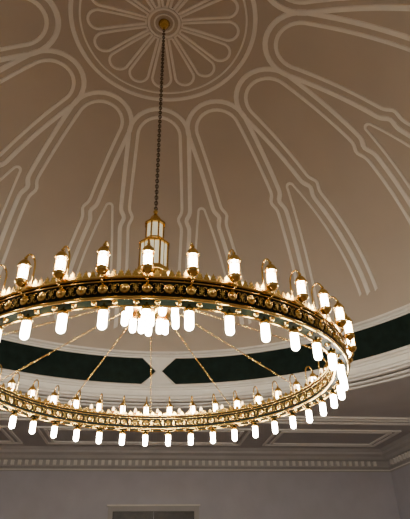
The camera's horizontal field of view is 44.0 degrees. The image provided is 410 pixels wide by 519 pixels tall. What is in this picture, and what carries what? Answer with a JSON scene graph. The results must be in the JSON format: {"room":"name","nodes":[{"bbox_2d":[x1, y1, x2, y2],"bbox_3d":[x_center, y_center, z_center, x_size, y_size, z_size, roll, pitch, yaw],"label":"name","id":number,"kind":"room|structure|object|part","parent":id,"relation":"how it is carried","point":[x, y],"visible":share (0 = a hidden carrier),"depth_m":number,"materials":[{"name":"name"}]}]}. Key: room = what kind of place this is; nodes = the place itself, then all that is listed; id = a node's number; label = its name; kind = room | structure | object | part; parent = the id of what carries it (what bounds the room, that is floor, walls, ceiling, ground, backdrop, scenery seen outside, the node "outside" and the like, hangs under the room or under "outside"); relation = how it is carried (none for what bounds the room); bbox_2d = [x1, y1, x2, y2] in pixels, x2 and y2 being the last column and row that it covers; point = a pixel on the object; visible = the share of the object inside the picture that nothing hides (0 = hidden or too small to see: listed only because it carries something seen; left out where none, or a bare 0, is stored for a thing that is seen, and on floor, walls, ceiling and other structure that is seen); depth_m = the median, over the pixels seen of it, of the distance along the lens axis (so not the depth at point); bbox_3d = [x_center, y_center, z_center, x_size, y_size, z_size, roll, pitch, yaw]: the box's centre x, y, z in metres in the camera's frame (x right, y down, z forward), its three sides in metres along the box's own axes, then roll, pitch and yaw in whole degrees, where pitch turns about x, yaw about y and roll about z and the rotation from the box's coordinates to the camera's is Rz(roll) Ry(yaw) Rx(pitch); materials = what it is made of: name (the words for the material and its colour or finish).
{"room":"mosque","nodes":[
{"label":"mosque","id":0,"kind":"room"},
{"bbox_2d":[0,471,399,518],"bbox_3d":[-2.724,11.576,21.723,23.200,6.500,0.300,3,-32,-6],"label":"wall","id":1,"kind":"structure","parent":0,"point":[23,494],"depth_m":22.61,"materials":[{"name":"paint"}]},
{"bbox_2d":[107,504,199,518],"bbox_3d":[-2.182,12.435,20.950,4.020,4.210,0.219,3,-32,-6],"label":"door","id":2,"kind":"structure","parent":1,"relation":"in","point":[121,511],"depth_m":21.91,"materials":[{"name":"paint"}]},
{"bbox_2d":[0,446,389,471],"bbox_3d":[-2.715,8.964,22.805,23.200,0.920,0.620,3,-32,-6],"label":"trim","id":3,"kind":"structure","parent":1,"relation":"attached to","point":[12,458],"depth_m":23.01,"materials":[{"name":"paint"}]},
{"bbox_2d":[0,0,409,402],"bbox_3d":[-1.009,-3.140,11.374,18.000,7.634,18.000,3,-32,-6],"label":"ceiling","id":4,"kind":"structure","parent":0,"point":[285,128],"depth_m":15.66,"materials":[{"name":"beige paint"}]},
{"bbox_2d":[0,19,356,445],"bbox_3d":[-0.898,-1.935,10.632,6.471,9.980,6.466,1,-32,-3],"label":"chandelier","id":5,"kind":"object","parent":4,"relation":"hanging from","point":[152,292],"visible":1,"depth_m":6.49,"materials":[{"name":"gold metal"}]},
{"bbox_3d":[-1.016,-3.508,11.602,0.064,6.021,0.064,-23,-38,31],"label":"chain","id":6,"kind":"part","parent":5,"relation":"part of","materials":[{"name":"brown metal"}]},
{"bbox_2d":[0,367,409,448],"bbox_3d":[-0.954,0.006,9.424,23.200,0.150,33.000,3,-32,-6],"label":"ceiling","id":7,"kind":"structure","parent":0,"point":[392,398],"depth_m":20.27,"materials":[{"name":"paint"}]},
{"bbox_2d":[0,369,409,446],"bbox_3d":[-0.953,0.095,9.368,22.000,0.080,30.400,3,-32,-6],"label":"trim","id":8,"kind":"structure","parent":7,"relation":"attached to","point":[322,420],"depth_m":19.60,"materials":[{"name":"paint"}]},
{"bbox_2d":[391,465,409,518],"bbox_3d":[10.773,3.361,8.854,0.300,6.500,33.000,3,-32,-6],"label":"wall","id":9,"kind":"structure","parent":0,"point":[400,477],"depth_m":22.81,"materials":[{"name":"paint"}]},
{"bbox_2d":[380,433,409,471],"bbox_3d":[10.275,0.969,10.278,0.620,0.920,33.000,3,-32,-6],"label":"trim","id":10,"kind":"structure","parent":9,"relation":"attached to","point":[396,453],"depth_m":22.77,"materials":[{"name":"paint"}]}
]}

